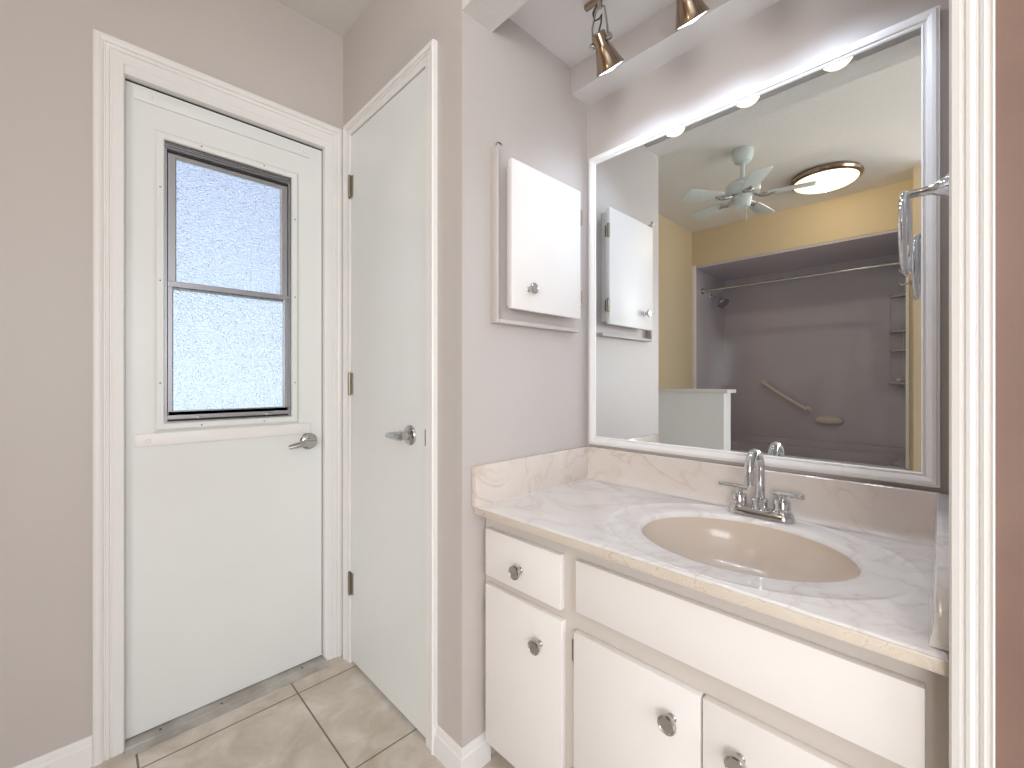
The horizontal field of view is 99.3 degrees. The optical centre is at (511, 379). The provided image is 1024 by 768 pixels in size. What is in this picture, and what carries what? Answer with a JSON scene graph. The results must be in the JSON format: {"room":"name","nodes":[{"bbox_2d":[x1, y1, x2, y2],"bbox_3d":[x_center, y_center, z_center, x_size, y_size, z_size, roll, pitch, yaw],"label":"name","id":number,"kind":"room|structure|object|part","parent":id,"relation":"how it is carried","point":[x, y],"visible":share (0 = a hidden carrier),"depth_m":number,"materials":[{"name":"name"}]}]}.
{"room":"bathroom","nodes":[
{"label":"bathroom","id":0,"kind":"room"},
{"bbox_2d":[0,0,342,767],"bbox_3d":[-1.187,-0.170,1.413,1.520,2.600,0.120,0,0,-44],"label":"wall","id":1,"kind":"structure","parent":0,"point":[267,49],"depth_m":1.23,"materials":[{"name":"grey paint"}]},
{"bbox_2d":[13,735,91,767],"bbox_3d":[-1.432,1.087,1.080,0.562,0.085,0.013,0,0,-44],"label":"baseboard","id":2,"kind":"structure","parent":1,"relation":"attached to","point":[78,754],"depth_m":1.24,"materials":[{"name":"white paint"}]},
{"bbox_2d":[93,28,342,766],"bbox_3d":[-0.992,0.051,1.563,0.742,2.159,0.098,0,0,-44],"label":"trim","id":3,"kind":"structure","parent":1,"relation":"attached to","point":[115,60],"depth_m":1.31,"materials":[{"name":"white paint"}]},
{"bbox_2d":[125,79,321,739],"bbox_3d":[-0.979,0.090,1.551,0.599,2.048,0.103,0,0,-44],"label":"door","id":4,"kind":"structure","parent":1,"relation":"in","point":[223,213],"depth_m":1.51,"materials":[{"name":"white paint"}]},
{"bbox_3d":[-0.992,-0.898,1.544,0.530,0.036,0.006,0,0,-44],"label":"rail","id":5,"kind":"part","parent":4,"relation":"part of","materials":[{"name":"white paint"}]},
{"bbox_3d":[-0.990,0.190,1.543,0.527,0.040,0.010,0,0,-44],"label":"rail","id":6,"kind":"part","parent":4,"relation":"part of","materials":[{"name":"white paint"}]},
{"bbox_3d":[-1.003,-0.527,1.558,0.368,0.458,0.014,0,0,-44],"label":"window sash","id":7,"kind":"part","parent":4,"relation":"part of","materials":[{"name":"silver metal"}]},
{"bbox_3d":[-0.997,-0.098,1.551,0.367,0.455,0.017,0,0,-44],"label":"window sash","id":8,"kind":"part","parent":4,"relation":"part of","materials":[{"name":"silver metal"}]},
{"bbox_3d":[-1.000,-0.102,1.553,0.339,0.412,0.004,0,0,-44],"label":"pane","id":9,"kind":"part","parent":4,"relation":"part of","materials":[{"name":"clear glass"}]},
{"bbox_3d":[-1.004,-0.527,1.560,0.324,0.414,0.004,0,0,-44],"label":"pane","id":10,"kind":"part","parent":4,"relation":"part of","materials":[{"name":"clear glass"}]},
{"bbox_3d":[-0.804,0.245,1.671,0.100,0.033,0.030,0,0,-44],"label":"handle lever","id":11,"kind":"part","parent":4,"relation":"part of","materials":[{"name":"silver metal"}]},
{"bbox_2d":[90,655,514,767],"bbox_3d":[-0.094,1.170,-0.547,3.900,0.080,4.550,0,0,-44],"label":"floor","id":12,"kind":"structure","parent":0,"point":[334,716],"depth_m":1.38,"materials":[{"name":"beige tile"}]},
{"bbox_2d":[125,655,328,758],"bbox_3d":[-0.982,1.123,1.553,0.599,0.014,0.127,0,0,-44],"label":"threshold","id":13,"kind":"object","parent":12,"relation":"on","point":[136,744],"visible":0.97,"depth_m":1.49,"materials":[{"name":"grey metal"}]},
{"bbox_2d":[486,518,948,767],"bbox_3d":[0.429,0.759,1.103,0.554,0.740,0.976,0,0,-44],"label":"vanity cabinet","id":14,"kind":"object","parent":12,"relation":"on","point":[592,661],"visible":0.99,"depth_m":0.88,"materials":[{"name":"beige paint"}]},
{"bbox_3d":[0.013,0.507,1.152,0.029,0.038,0.038,0,0,-44],"label":"knob","id":15,"kind":"part","parent":14,"relation":"part of","materials":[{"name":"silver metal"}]},
{"bbox_3d":[0.027,0.497,1.171,0.018,0.135,0.280,0,0,-44],"label":"drawer","id":16,"kind":"part","parent":14,"relation":"part of","materials":[{"name":"beige paint"}]},
{"bbox_3d":[0.028,0.820,1.170,0.018,0.460,0.284,0,0,-44],"label":"door","id":17,"kind":"part","parent":14,"relation":"part of","materials":[{"name":"beige paint"}]},
{"bbox_3d":[0.062,0.673,1.102,0.029,0.038,0.038,0,0,-44],"label":"knob","id":18,"kind":"part","parent":14,"relation":"part of","materials":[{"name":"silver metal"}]},
{"bbox_3d":[0.257,0.825,0.936,0.018,0.451,0.299,0,0,-44],"label":"door","id":19,"kind":"part","parent":14,"relation":"part of","materials":[{"name":"beige paint"}]},
{"bbox_3d":[0.307,0.669,0.851,0.029,0.038,0.038,0,0,-44],"label":"knob","id":20,"kind":"part","parent":14,"relation":"part of","materials":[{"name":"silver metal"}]},
{"bbox_2d":[472,446,948,676],"bbox_3d":[0.427,0.375,1.103,0.564,0.254,0.982,0,0,-44],"label":"countertop","id":21,"kind":"structure","parent":14,"relation":"on","point":[865,565],"depth_m":1.05,"materials":[{"name":"beige stone"}]},
{"bbox_2d":[643,517,859,581],"bbox_3d":[0.520,0.440,0.999,0.360,0.125,0.438,0,0,-44],"label":"basin","id":22,"kind":"object","parent":21,"relation":"in","point":[759,549],"depth_m":1.11,"materials":[{"name":"beige ceramic"}]},
{"bbox_2d":[719,448,804,523],"bbox_3d":[0.659,0.271,1.162,0.141,0.186,0.168,0,0,-3],"label":"faucet","id":23,"kind":"object","parent":21,"relation":"on","point":[759,508],"visible":1,"depth_m":1.15,"materials":[{"name":"silver metal"}]},
{"bbox_3d":[0.617,0.294,1.214,0.073,0.017,0.014,0,0,39],"label":"lever","id":24,"kind":"part","parent":23,"relation":"part of","materials":[{"name":"silver metal"}]},
{"bbox_3d":[0.629,0.325,1.204,0.049,0.054,0.049,0,0,-44],"label":"handle","id":25,"kind":"part","parent":23,"relation":"part of","materials":[{"name":"silver metal"}]},
{"bbox_3d":[0.637,0.262,1.139,0.122,0.168,0.043,0,0,-44],"label":"spout","id":26,"kind":"part","parent":23,"relation":"part of","materials":[{"name":"silver metal"}]},
{"bbox_3d":[0.666,0.353,1.167,0.056,0.020,0.162,0,0,-44],"label":"plate","id":27,"kind":"part","parent":23,"relation":"part of","materials":[{"name":"silver metal"}]},
{"bbox_3d":[0.702,0.325,1.130,0.049,0.054,0.049,0,0,-44],"label":"handle","id":28,"kind":"part","parent":23,"relation":"part of","materials":[{"name":"silver metal"}]},
{"bbox_3d":[0.710,0.294,1.116,0.014,0.017,0.073,0,0,-27],"label":"lever","id":29,"kind":"part","parent":23,"relation":"part of","materials":[{"name":"silver metal"}]},
{"bbox_3d":[0.395,0.671,0.762,0.029,0.038,0.038,0,0,-44],"label":"knob","id":30,"kind":"part","parent":14,"relation":"part of","materials":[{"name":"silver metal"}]},
{"bbox_3d":[0.368,0.489,0.823,0.018,0.122,0.602,0,0,-44],"label":"false drawer","id":31,"kind":"part","parent":14,"relation":"part of","materials":[{"name":"beige paint"}]},
{"bbox_3d":[0.470,0.825,0.718,0.018,0.451,0.300,0,0,-44],"label":"door","id":32,"kind":"part","parent":14,"relation":"part of","materials":[{"name":"beige paint"}]},
{"bbox_2d":[276,0,370,36],"bbox_3d":[-0.291,-1.460,-0.775,3.300,0.080,4.500,0,0,-44],"label":"ceiling","id":33,"kind":"structure","parent":0,"point":[337,16],"depth_m":1.68,"materials":[{"name":"white paint"}]},
{"bbox_2d":[462,0,528,31],"bbox_3d":[0.263,-1.260,0.902,0.113,0.420,1.041,0,0,-44],"label":"beam alcove","id":34,"kind":"structure","parent":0,"point":[490,14],"depth_m":1.24,"materials":[{"name":"white paint"}]},
{"bbox_2d":[458,0,586,754],"bbox_3d":[0.080,-0.170,1.535,0.738,2.600,0.119,0,0,-44],"label":"wall","id":35,"kind":"structure","parent":0,"point":[522,391],"depth_m":1.33,"materials":[{"name":"grey paint"}]},
{"bbox_2d":[491,142,581,332],"bbox_3d":[0.103,-0.439,1.419,0.403,0.536,0.077,0,0,-44],"label":"upper cabinet","id":36,"kind":"object","parent":35,"relation":"attached to","point":[544,214],"visible":1,"depth_m":1.38,"materials":[{"name":"white paint"}]},
{"bbox_3d":[-0.051,-0.434,1.304,0.009,0.527,0.026,0,0,-44],"label":"rail","id":37,"kind":"part","parent":36,"relation":"part of","materials":[{"name":"grey paint"}]},
{"bbox_3d":[0.062,-0.282,1.345,0.034,0.034,0.028,0,0,-44],"label":"knob","id":38,"kind":"part","parent":36,"relation":"part of","materials":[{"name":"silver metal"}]},
{"bbox_3d":[0.092,-0.177,1.442,0.388,0.012,0.030,0,0,-44],"label":"rail","id":39,"kind":"part","parent":36,"relation":"part of","materials":[{"name":"grey paint"}]},
{"bbox_3d":[0.116,-0.442,1.428,0.341,0.451,0.016,0,0,-44],"label":"door","id":40,"kind":"part","parent":36,"relation":"part of","materials":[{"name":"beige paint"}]},
{"bbox_2d":[509,0,675,67],"bbox_3d":[0.473,-1.167,1.115,0.485,0.065,1.031,0,0,-44],"label":"ceiling","id":41,"kind":"structure","parent":0,"point":[563,27],"depth_m":1.37,"materials":[{"name":"white paint"}]},
{"bbox_2d":[584,0,623,76],"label":"track light","id":42,"kind":"object","parent":41,"relation":"attached to","point":[609,58],"depth_m":1.28,"materials":[{"name":"brown metal"}]},
{"bbox_3d":[0.252,-1.065,1.289,0.018,0.096,0.029,0,0,-44],"label":"cord","id":43,"kind":"part","parent":42,"relation":"part of","materials":[{"name":"grey plastic"}]},
{"bbox_3d":[0.294,-0.950,1.313,0.066,0.061,0.080,0,0,-44],"label":"bulb","id":44,"kind":"part","parent":42,"relation":"part of","materials":[{"name":"white glass"}]},
{"bbox_2d":[675,0,709,30],"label":"track light","id":45,"kind":"object","parent":41,"relation":"attached to","point":[687,11],"depth_m":1.11,"materials":[{"name":"brown metal"}]},
{"bbox_3d":[0.468,-0.950,1.136,0.066,0.061,0.080,0,0,-44],"label":"bulb","id":46,"kind":"part","parent":45,"relation":"part of","materials":[{"name":"white glass"}]},
{"bbox_2d":[343,0,1023,767],"bbox_3d":[-0.022,-0.170,1.182,0.098,2.600,1.840,0,0,-44],"label":"wall","id":47,"kind":"structure","parent":0,"point":[387,34],"depth_m":1.25,"materials":[{"name":"grey paint"}]},
{"bbox_2d":[348,68,425,737],"bbox_3d":[-0.465,0.072,1.542,0.097,2.092,0.541,0,0,-44],"label":"door","id":48,"kind":"structure","parent":47,"relation":"in","point":[387,181],"depth_m":1.50,"materials":[{"name":"white paint"}]},
{"bbox_3d":[-0.384,0.180,1.411,0.030,0.027,0.090,0,0,-44],"label":"handle lever","id":49,"kind":"part","parent":48,"relation":"part of","materials":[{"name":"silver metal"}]},
{"bbox_2d":[343,39,436,754],"bbox_3d":[-0.457,0.051,1.543,0.018,2.158,0.642,0,0,-44],"label":"trim","id":50,"kind":"structure","parent":47,"relation":"attached to","point":[426,58],"depth_m":1.34,"materials":[{"name":"white paint"}]},
{"bbox_2d":[434,724,490,767],"bbox_3d":[-0.153,1.087,1.306,0.111,0.085,0.144,0,0,-44],"label":"baseboard","id":51,"kind":"structure","parent":47,"relation":"attached to","point":[477,753],"depth_m":1.26,"materials":[{"name":"white paint"}]},
{"bbox_2d":[587,0,948,494],"bbox_3d":[0.720,-0.170,1.308,0.141,2.600,1.101,0,0,-44],"label":"wall","id":52,"kind":"structure","parent":0,"point":[787,35],"depth_m":1.22,"materials":[{"name":"grey paint"}]},
{"bbox_2d":[571,0,729,93],"bbox_3d":[0.564,-1.088,1.225,0.001,0.095,1.001,0,0,-44],"label":"trim","id":53,"kind":"structure","parent":52,"relation":"attached to","point":[660,25],"depth_m":1.39,"materials":[{"name":"grey paint"}]},
{"bbox_2d":[571,0,779,105],"bbox_3d":[0.600,-1.087,1.260,0.098,0.095,1.001,0,0,-44],"label":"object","id":54,"kind":"structure","parent":52,"relation":"attached to","point":[731,13],"depth_m":1.36,"materials":[{"name":"white paint"}]},
{"bbox_2d":[585,446,940,546],"bbox_3d":[0.611,0.309,1.289,0.040,0.122,0.938,0,0,-44],"label":"backsplash","id":55,"kind":"structure","parent":52,"relation":"attached to","point":[906,514],"depth_m":1.14,"materials":[{"name":"beige stone"}]},
{"bbox_2d":[589,5,939,487],"bbox_3d":[0.618,-0.294,1.294,0.023,1.062,0.935,0,0,-44],"label":"framed mirror","id":56,"kind":"object","parent":52,"relation":"attached to","point":[748,289],"visible":1,"depth_m":1.17,"materials":[{"name":"silver metal"}]},
{"bbox_3d":[0.790,-0.170,0.737,0.560,2.600,0.068,0,0,-44],"label":"wall","id":57,"kind":"structure","parent":0,"visible":0},
{"bbox_2d":[898,173,948,276],"bbox_3d":[0.804,-0.299,0.844,0.168,0.188,0.072,0,0,-44],"label":"towel ring","id":58,"kind":"object","parent":57,"relation":"attached to","point":[941,187],"visible":0.95,"depth_m":0.83,"materials":[{"name":"silver metal"}]},
{"bbox_3d":[0.807,-0.367,0.841,0.052,0.052,0.062,0,0,-44],"label":"post","id":59,"kind":"part","parent":58,"relation":"part of","materials":[{"name":"silver metal"}]},
{"bbox_2d":[949,0,994,767],"bbox_3d":[0.572,-0.170,0.541,0.025,2.600,0.040,0,0,-44],"label":"trim","id":60,"kind":"structure","parent":57,"relation":"attached to","point":[971,22],"depth_m":0.54,"materials":[{"name":"white paint"}]}
]}

